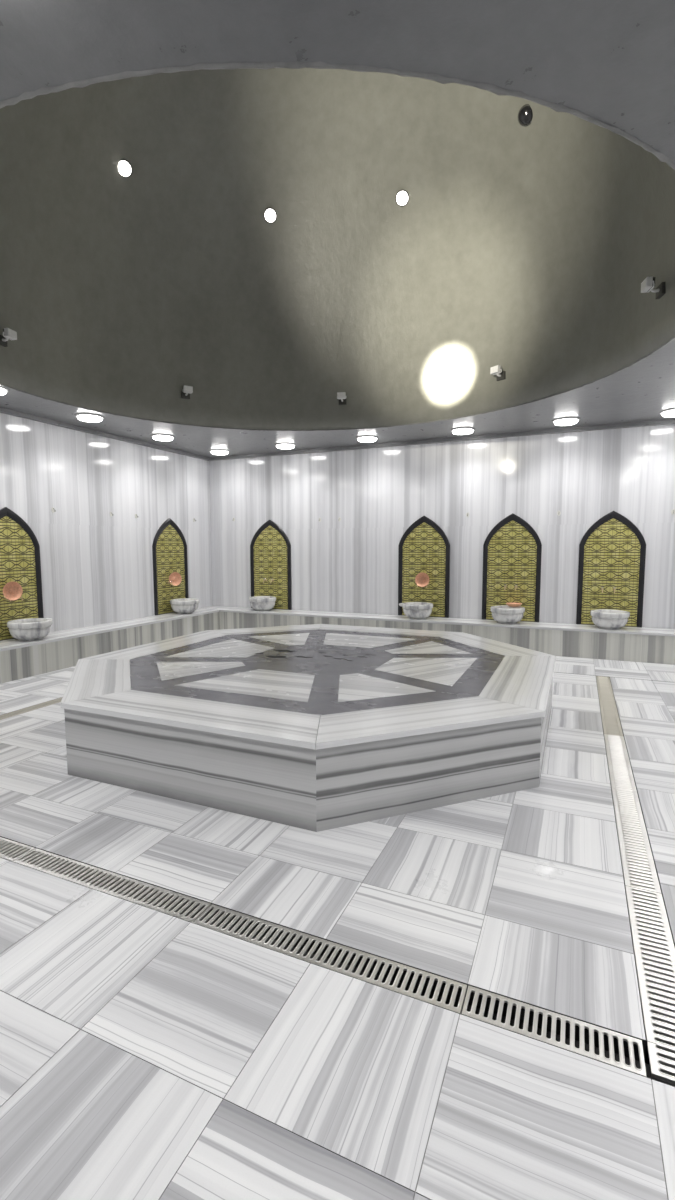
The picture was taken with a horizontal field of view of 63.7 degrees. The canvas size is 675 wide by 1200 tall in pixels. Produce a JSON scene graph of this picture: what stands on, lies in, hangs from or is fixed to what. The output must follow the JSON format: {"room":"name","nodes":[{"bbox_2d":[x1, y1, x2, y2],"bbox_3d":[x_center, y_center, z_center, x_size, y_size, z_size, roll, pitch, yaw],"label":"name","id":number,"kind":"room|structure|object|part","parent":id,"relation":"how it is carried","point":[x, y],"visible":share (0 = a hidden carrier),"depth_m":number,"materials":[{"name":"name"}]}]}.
{"room":"spa","nodes":[
{"label":"spa","id":0,"kind":"room"},
{"bbox_2d":[0,413,212,631],"bbox_3d":[-4.093,-0.592,5.418,0.120,2.946,9.084,2,6,24],"label":"wall","id":1,"kind":"structure","parent":0,"point":[97,566],"depth_m":7.28,"materials":[{"name":"stone"}]},
{"bbox_2d":[0,507,43,640],"bbox_3d":[-3.701,-0.299,6.145,0.036,1.486,0.770,2,6,24],"label":"arch","id":2,"kind":"object","parent":1,"relation":"attached to","point":[20,562],"visible":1,"depth_m":6.24,"materials":[{"name":"gold metal"}]},
{"bbox_3d":[-3.692,-0.021,6.092,0.091,0.077,0.040,2,6,24],"label":"tap","id":3,"kind":"object","parent":2,"relation":"attached to","visible":0},
{"bbox_2d":[3,581,22,600],"bbox_3d":[-3.641,-0.101,6.079,0.048,0.214,0.214,3,7,32],"label":"copper bowl","id":4,"kind":"object","parent":3,"relation":"hanging from","point":[12,591],"visible":1,"depth_m":6.09,"materials":[{"name":"orange metal"}]},
{"bbox_2d":[152,518,188,614],"bbox_3d":[-2.624,-0.540,8.582,0.036,1.486,0.770,2,6,24],"label":"arch","id":5,"kind":"object","parent":1,"relation":"attached to","point":[169,547],"visible":0.98,"depth_m":8.53,"materials":[{"name":"black paint"}]},
{"bbox_3d":[-2.616,-0.262,8.528,0.091,0.077,0.040,2,6,24],"label":"tap","id":6,"kind":"object","parent":5,"relation":"attached to","visible":0},
{"bbox_2d":[169,572,181,585],"bbox_3d":[-2.560,-0.333,8.553,0.214,0.214,0.051,-5,8,-42],"label":"copper bowl","id":7,"kind":"object","parent":6,"relation":"hanging from","point":[175,577],"visible":1,"depth_m":8.57,"materials":[{"name":"orange metal"}]},
{"bbox_2d":[0,0,674,457],"bbox_3d":[-0.484,-3.588,3.528,7.980,3.433,9.284,2,6,24],"label":"ceiling","id":8,"kind":"structure","parent":0,"point":[528,251],"depth_m":5.49,"materials":[{"name":"paint"}]},
{"bbox_2d":[0,386,8,394],"bbox_3d":[-3.323,-2.009,5.200,0.310,0.046,0.310,2,6,24],"label":"ceiling light","id":9,"kind":"object","parent":8,"relation":"attached to","point":[3,390],"visible":1,"depth_m":5.21,"materials":[{"name":"white plastic"}]},
{"bbox_2d":[0,388,5,394],"bbox_3d":[-3.323,-2.003,5.200,0.262,0.034,0.262,2,6,24],"label":"diffuser","id":10,"kind":"object","parent":9,"relation":"attached to","point":[2,390],"depth_m":5.21,"materials":[{"name":"white plastic"}]},
{"bbox_2d":[0,328,16,346],"bbox_3d":[-3.048,-2.417,5.007,0.139,0.122,0.123,1,6,13],"label":"floodlight","id":11,"kind":"object","parent":8,"relation":"attached to","point":[8,334],"visible":1,"depth_m":5.00,"materials":[{"name":"grey plastic"}]},
{"bbox_3d":[-2.982,-2.443,4.990,0.004,0.053,0.086,1,6,13],"label":"glass","id":12,"kind":"part","parent":11,"relation":"part of","materials":[{"name":"white glass"}]},
{"bbox_2d":[75,413,103,421],"bbox_3d":[-2.889,-2.122,6.342,0.310,0.046,0.310,2,6,24],"label":"ceiling light","id":13,"kind":"object","parent":8,"relation":"attached to","point":[88,417],"visible":1,"depth_m":6.27,"materials":[{"name":"white"}]},
{"bbox_2d":[77,415,101,421],"bbox_3d":[-2.889,-2.116,6.342,0.262,0.034,0.262,2,6,24],"label":"diffuser","id":14,"kind":"object","parent":13,"relation":"attached to","point":[88,418],"depth_m":6.28,"materials":[{"name":"white plastic"}]},
{"bbox_2d":[118,159,131,177],"bbox_3d":[-2.142,-4.343,5.470,0.149,0.134,0.122,-1,6,-11],"label":"spotlight","id":15,"kind":"object","parent":8,"relation":"attached to","point":[124,167],"visible":1,"depth_m":5.45,"materials":[{"name":"grey plastic"}]},
{"bbox_2d":[151,434,174,440],"bbox_3d":[-2.404,-2.235,7.489,0.310,0.046,0.310,2,6,24],"label":"ceiling light","id":16,"kind":"object","parent":8,"relation":"attached to","point":[162,437],"visible":1,"depth_m":7.41,"materials":[{"name":"white"}]},
{"bbox_2d":[153,436,172,440],"bbox_3d":[-2.404,-2.229,7.490,0.262,0.034,0.262,2,6,24],"label":"diffuser","id":17,"kind":"object","parent":16,"relation":"attached to","point":[162,438],"depth_m":7.43,"materials":[{"name":"white plastic"}]},
{"bbox_2d":[181,385,192,398],"bbox_3d":[-1.844,-2.542,6.660,0.123,0.122,0.139,-4,7,-33],"label":"floodlight","id":18,"kind":"object","parent":8,"relation":"attached to","point":[186,391],"visible":1,"depth_m":6.63,"materials":[{"name":"grey metal"}]},
{"bbox_3d":[-1.807,-2.563,6.601,0.086,0.053,0.004,-4,7,-33],"label":"glass","id":19,"kind":"part","parent":18,"relation":"part of","materials":[{"name":"white glass"}]},
{"bbox_2d":[210,449,228,454],"bbox_3d":[-1.878,-2.350,8.655,0.310,0.046,0.310,2,6,24],"label":"ceiling light","id":20,"kind":"object","parent":8,"relation":"attached to","point":[213,451],"visible":1,"depth_m":8.56,"materials":[{"name":"white plastic"}]},
{"bbox_2d":[211,451,227,454],"bbox_3d":[-1.878,-2.344,8.656,0.262,0.034,0.262,2,6,24],"label":"diffuser","id":21,"kind":"object","parent":20,"relation":"attached to","point":[213,452],"depth_m":8.60,"materials":[{"name":"white plastic"}]},
{"bbox_2d":[264,208,276,222],"bbox_3d":[-0.773,-4.423,6.254,0.149,0.136,0.119,-1,6,-11],"label":"spotlight","id":22,"kind":"object","parent":8,"relation":"attached to","point":[270,215],"visible":1,"depth_m":6.23,"materials":[{"name":"grey plastic"}]},
{"bbox_2d":[275,443,295,448],"bbox_3d":[-0.778,-2.303,8.141,0.310,0.046,0.310,2,6,24],"label":"ceiling light","id":23,"kind":"object","parent":8,"relation":"attached to","point":[279,445],"visible":1,"depth_m":8.05,"materials":[{"name":"white plastic"}]},
{"bbox_2d":[277,444,293,448],"bbox_3d":[-0.778,-2.297,8.141,0.262,0.034,0.262,2,6,24],"label":"diffuser","id":24,"kind":"object","parent":23,"relation":"attached to","point":[282,446],"depth_m":8.06,"materials":[{"name":"white plastic"}]},
{"bbox_2d":[337,392,346,404],"bbox_3d":[0.057,-2.575,6.951,0.123,0.122,0.139,1,6,9],"label":"floodlight","id":25,"kind":"object","parent":8,"relation":"attached to","point":[341,396],"visible":1,"depth_m":6.92,"materials":[{"name":"grey metal"}]},
{"bbox_2d":[356,435,377,441],"bbox_3d":[0.416,-2.256,7.629,0.310,0.046,0.310,2,6,24],"label":"ceiling light","id":26,"kind":"object","parent":8,"relation":"attached to","point":[365,438],"visible":1,"depth_m":7.54,"materials":[{"name":"white"}]},
{"bbox_2d":[358,437,375,441],"bbox_3d":[0.416,-2.250,7.629,0.262,0.034,0.262,2,6,24],"label":"diffuser","id":27,"kind":"object","parent":26,"relation":"attached to","point":[362,439],"depth_m":7.55,"materials":[{"name":"white plastic"}]},
{"bbox_2d":[396,190,408,206],"bbox_3d":[0.713,-4.397,5.948,0.149,0.135,0.120,2,6,25],"label":"spotlight","id":28,"kind":"object","parent":8,"relation":"attached to","point":[402,196],"visible":1,"depth_m":5.92,"materials":[{"name":"grey plastic"}]},
{"bbox_2d":[451,427,474,434],"bbox_3d":[1.640,-2.209,7.115,0.310,0.046,0.310,2,6,24],"label":"ceiling light","id":29,"kind":"object","parent":8,"relation":"attached to","point":[459,430],"visible":1,"depth_m":7.03,"materials":[{"name":"white"}]},
{"bbox_2d":[453,429,472,434],"bbox_3d":[1.640,-2.203,7.115,0.262,0.034,0.262,2,6,24],"label":"diffuser","id":30,"kind":"object","parent":29,"relation":"attached to","point":[455,431],"depth_m":7.05,"materials":[{"name":"white plastic"}]},
{"bbox_2d":[490,365,505,380],"bbox_3d":[1.757,-2.481,5.950,0.139,0.122,0.123,-4,7,-36],"label":"floodlight","id":31,"kind":"object","parent":8,"relation":"attached to","point":[494,370],"visible":1,"depth_m":5.94,"materials":[{"name":"white metal"}]},
{"bbox_3d":[1.702,-2.504,5.907,0.004,0.053,0.086,-4,7,-36],"label":"glass","id":32,"kind":"part","parent":31,"relation":"part of","materials":[{"name":"white glass"}]},
{"bbox_2d":[518,104,532,126],"bbox_3d":[1.672,-4.288,4.809,0.149,0.132,0.124,2,6,24],"label":"spotlight","id":33,"kind":"object","parent":8,"relation":"attached to","point":[525,114],"visible":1,"depth_m":4.79,"materials":[{"name":"grey plastic"}]},
{"bbox_2d":[552,417,579,425],"bbox_3d":[2.768,-2.160,6.588,0.310,0.046,0.310,2,6,24],"label":"ceiling light","id":34,"kind":"object","parent":8,"relation":"attached to","point":[563,421],"visible":1,"depth_m":6.51,"materials":[{"name":"white"}]},
{"bbox_2d":[554,419,577,425],"bbox_3d":[2.768,-2.154,6.588,0.262,0.034,0.262,2,6,24],"label":"diffuser","id":35,"kind":"object","parent":34,"relation":"attached to","point":[561,422],"depth_m":6.53,"materials":[{"name":"white plastic"}]},
{"bbox_2d":[641,276,665,298],"bbox_3d":[2.369,-2.341,4.080,0.139,0.122,0.123,1,6,7],"label":"floodlight","id":36,"kind":"object","parent":8,"relation":"attached to","point":[648,284],"visible":1,"depth_m":4.05,"materials":[{"name":"grey metal"}]},
{"bbox_3d":[2.302,-2.368,4.086,0.004,0.053,0.086,1,6,7],"label":"glass","id":37,"kind":"part","parent":36,"relation":"part of","materials":[{"name":"white glass"}]},
{"bbox_2d":[660,408,674,416],"bbox_3d":[3.827,-2.121,6.157,0.310,0.046,0.310,2,6,24],"label":"ceiling light","id":38,"kind":"object","parent":8,"relation":"attached to","point":[670,412],"visible":1,"depth_m":6.13,"materials":[{"name":"white"}]},
{"bbox_2d":[662,410,674,416],"bbox_3d":[3.827,-2.115,6.158,0.262,0.034,0.262,2,6,24],"label":"diffuser","id":39,"kind":"object","parent":38,"relation":"attached to","point":[666,413],"depth_m":6.14,"materials":[{"name":"white plastic"}]},
{"bbox_2d":[0,656,674,1199],"bbox_3d":[-0.473,1.054,3.982,7.780,0.070,9.084,2,6,24],"label":"floor","id":40,"kind":"structure","parent":0,"point":[146,1053],"depth_m":1.73,"materials":[{"name":"stone"}]},
{"bbox_2d":[0,837,35,861],"bbox_3d":[-1.893,1.154,2.695,0.996,0.015,0.116,2,6,24],"label":"drain grate","id":41,"kind":"object","parent":40,"relation":"in","point":[10,850],"visible":1,"depth_m":2.54,"materials":[{"name":"metal"}]},
{"bbox_2d":[13,848,210,922],"bbox_3d":[-0.978,1.191,2.294,0.996,0.015,0.116,2,6,24],"label":"drain grate","id":42,"kind":"object","parent":40,"relation":"in","point":[37,859],"visible":1,"depth_m":2.27,"materials":[{"name":"metal"}]},
{"bbox_2d":[60,624,555,831],"bbox_3d":[-0.152,0.720,4.672,3.698,0.459,3.698,2,6,24],"label":"platform","id":43,"kind":"object","parent":40,"relation":"on","point":[313,727],"visible":1,"depth_m":3.16,"materials":[{"name":"grey stone"}]},
{"bbox_3d":[-1.068,0.539,4.296,0.655,0.020,0.689,-2,6,-21],"label":"inlay panel","id":44,"kind":"part","parent":43,"relation":"part of","materials":[{"name":"stone"}]},
{"bbox_3d":[-0.988,0.468,5.016,0.655,0.020,1.026,2,6,24],"label":"inlay panel","id":45,"kind":"part","parent":43,"relation":"part of","materials":[{"name":"stone"}]},
{"bbox_3d":[-0.520,0.584,3.819,1.026,0.020,0.655,2,6,24],"label":"inlay panel","id":46,"kind":"part","parent":43,"relation":"part of","materials":[{"name":"stone"}]},
{"bbox_3d":[-0.509,0.414,5.562,0.689,0.020,0.655,-2,6,-21],"label":"inlay panel","id":47,"kind":"part","parent":43,"relation":"part of","materials":[{"name":"stone"}]},
{"bbox_3d":[0.215,0.420,5.482,1.026,0.020,0.655,2,6,24],"label":"inlay panel","id":48,"kind":"part","parent":43,"relation":"part of","materials":[{"name":"stone"}]},
{"bbox_3d":[0.204,0.590,3.739,0.689,0.020,0.655,-2,6,-21],"label":"inlay panel","id":49,"kind":"part","parent":43,"relation":"part of","materials":[{"name":"stone"}]},
{"bbox_3d":[0.683,0.536,4.285,0.655,0.020,1.026,2,6,24],"label":"inlay panel","id":50,"kind":"part","parent":43,"relation":"part of","materials":[{"name":"stone"}]},
{"bbox_3d":[0.763,0.465,5.005,0.655,0.020,0.689,-2,6,-21],"label":"inlay panel","id":51,"kind":"part","parent":43,"relation":"part of","materials":[{"name":"stone"}]},
{"bbox_2d":[193,904,466,1013],"bbox_3d":[-0.063,1.228,1.893,0.996,0.015,0.116,2,6,24],"label":"drain grate","id":52,"kind":"object","parent":40,"relation":"in","point":[331,945],"visible":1,"depth_m":1.87,"materials":[{"name":"metal"}]},
{"bbox_2d":[0,606,674,719],"bbox_3d":[-0.473,0.843,3.961,7.776,0.380,9.080,2,6,24],"label":"bench","id":53,"kind":"object","parent":40,"relation":"on","point":[58,650],"depth_m":7.01,"materials":[{"name":"grey stone"}]},
{"bbox_2d":[7,618,51,640],"bbox_3d":[-3.476,0.338,6.152,0.447,0.216,0.447,-2,6,-17],"label":"basin","id":54,"kind":"object","parent":53,"relation":"on","point":[29,629],"visible":1,"depth_m":6.01,"materials":[{"name":"white stone"}]},
{"bbox_3d":[-2.778,0.976,4.539,0.122,0.015,0.996,2,6,24],"label":"drain grate","id":55,"kind":"part","parent":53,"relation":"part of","materials":[{"name":"white stone"}]},
{"bbox_2d":[170,598,198,613],"bbox_3d":[-2.407,0.099,8.571,0.447,0.216,0.447,-3,6,-24],"label":"basin","id":56,"kind":"object","parent":53,"relation":"on","point":[181,605],"visible":1,"depth_m":8.41,"materials":[{"name":"white stone"}]},
{"bbox_2d":[249,596,275,610],"bbox_3d":[-1.230,0.060,8.935,0.447,0.216,0.447,-2,6,-21],"label":"basin","id":57,"kind":"object","parent":53,"relation":"on","point":[259,603],"visible":1,"depth_m":8.77,"materials":[{"name":"white stone"}]},
{"bbox_3d":[-0.474,0.669,3.944,7.776,0.030,9.080,2,6,24],"label":"seat","id":58,"kind":"part","parent":53,"relation":"part of","materials":[{"name":"stone"}]},
{"bbox_2d":[399,602,432,618],"bbox_3d":[1.162,0.157,7.887,0.447,0.216,0.447,-2,6,-22],"label":"basin","id":59,"kind":"object","parent":53,"relation":"on","point":[413,610],"visible":1,"depth_m":7.73,"materials":[{"name":"white stone"}]},
{"bbox_2d":[490,605,524,623],"bbox_3d":[2.308,0.203,7.386,0.447,0.216,0.447,2,6,24],"label":"basin","id":60,"kind":"object","parent":53,"relation":"on","point":[503,614],"visible":1,"depth_m":7.23,"materials":[{"name":"white stone"}]},
{"bbox_2d":[506,603,521,606],"bbox_3d":[2.414,0.067,7.441,0.214,0.043,0.214,2,6,24],"label":"copper bowl","id":61,"kind":"object","parent":60,"relation":"on","point":[507,604],"visible":1,"depth_m":7.38,"materials":[{"name":"orange metal"}]},
{"bbox_2d":[590,609,629,629],"bbox_3d":[3.447,0.249,6.887,0.447,0.216,0.447,2,6,24],"label":"basin","id":62,"kind":"object","parent":53,"relation":"on","point":[602,618],"visible":1,"depth_m":6.74,"materials":[{"name":"white stone"}]},
{"bbox_2d":[461,985,646,1076],"bbox_3d":[0.620,1.255,1.594,0.488,0.015,0.116,2,6,24],"label":"drain grate","id":63,"kind":"object","parent":40,"relation":"in","point":[601,1057],"visible":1,"depth_m":1.58,"materials":[{"name":"metal"}]},
{"bbox_2d":[596,676,614,700],"bbox_3d":[2.664,0.876,5.421,0.130,0.015,1.001,2,6,24],"label":"drain grate","id":64,"kind":"object","parent":40,"relation":"in","point":[605,692],"visible":1,"depth_m":5.37,"materials":[{"name":"metal"}]},
{"bbox_2d":[599,700,622,735],"bbox_3d":[2.260,0.967,4.507,0.130,0.015,0.996,2,6,24],"label":"drain grate","id":65,"kind":"object","parent":40,"relation":"in","point":[611,723],"visible":1,"depth_m":4.44,"materials":[{"name":"metal"}]},
{"bbox_2d":[604,734,636,791],"bbox_3d":[1.858,1.056,3.596,0.130,0.015,0.996,2,6,24],"label":"drain grate","id":66,"kind":"object","parent":40,"relation":"in","point":[620,771],"visible":1,"depth_m":3.51,"materials":[{"name":"metal"}]},
{"bbox_2d":[612,788,660,892],"bbox_3d":[1.455,1.146,2.685,0.130,0.015,0.996,2,6,24],"label":"drain grate","id":67,"kind":"object","parent":40,"relation":"in","point":[639,870],"visible":1,"depth_m":2.57,"materials":[{"name":"metal"}]},
{"bbox_2d":[625,886,674,1084],"bbox_3d":[1.076,1.231,1.827,0.130,0.015,0.880,2,6,24],"label":"drain grate","id":68,"kind":"object","parent":40,"relation":"in","point":[649,923],"visible":1,"depth_m":1.80,"materials":[{"name":"metal"}]},
{"bbox_2d":[209,424,674,628],"bbox_3d":[1.376,-0.860,8.027,7.780,2.946,0.120,2,6,24],"label":"wall","id":69,"kind":"structure","parent":0,"point":[349,565],"depth_m":7.84,"materials":[{"name":"stone"}]},
{"bbox_2d":[250,520,291,609],"bbox_3d":[-1.122,-0.591,9.072,0.770,1.486,0.036,2,6,24],"label":"arch","id":70,"kind":"object","parent":69,"relation":"attached to","point":[270,547],"visible":0.98,"depth_m":9.06,"materials":[{"name":"black paint"}]},
{"bbox_2d":[0,407,674,460],"bbox_3d":[-0.480,-1.870,3.696,7.780,0.045,9.084,2,6,24],"label":"trim","id":71,"kind":"structure","parent":69,"relation":"attached to","point":[2,410],"depth_m":7.44,"materials":[{"name":"paint"}]},
{"bbox_2d":[398,516,449,617],"bbox_3d":[1.270,-0.495,8.024,0.770,1.486,0.036,2,6,24],"label":"arch","id":72,"kind":"object","parent":69,"relation":"attached to","point":[424,547],"visible":1,"depth_m":8.01,"materials":[{"name":"black paint"}]},
{"bbox_3d":[1.319,-0.219,7.987,0.040,0.077,0.091,2,6,24],"label":"tap","id":73,"kind":"object","parent":72,"relation":"attached to","visible":0},
{"bbox_2d":[415,572,428,586],"bbox_3d":[1.246,-0.298,7.956,0.214,0.214,0.051,2,6,24],"label":"copper bowl","id":74,"kind":"object","parent":73,"relation":"hanging from","point":[421,579],"visible":1,"depth_m":7.97,"materials":[{"name":"orange metal"}]},
{"bbox_2d":[482,513,541,621],"bbox_3d":[2.407,-0.449,7.527,0.770,1.486,0.036,2,6,24],"label":"arch","id":75,"kind":"object","parent":69,"relation":"attached to","point":[512,550],"visible":1,"depth_m":7.52,"materials":[{"name":"black paint"}]},
{"bbox_2d":[576,511,645,626],"bbox_3d":[3.537,-0.404,7.032,0.770,1.486,0.036,2,6,24],"label":"arch","id":76,"kind":"object","parent":69,"relation":"attached to","point":[612,552],"visible":1,"depth_m":7.02,"materials":[{"name":"black paint"}]}
]}

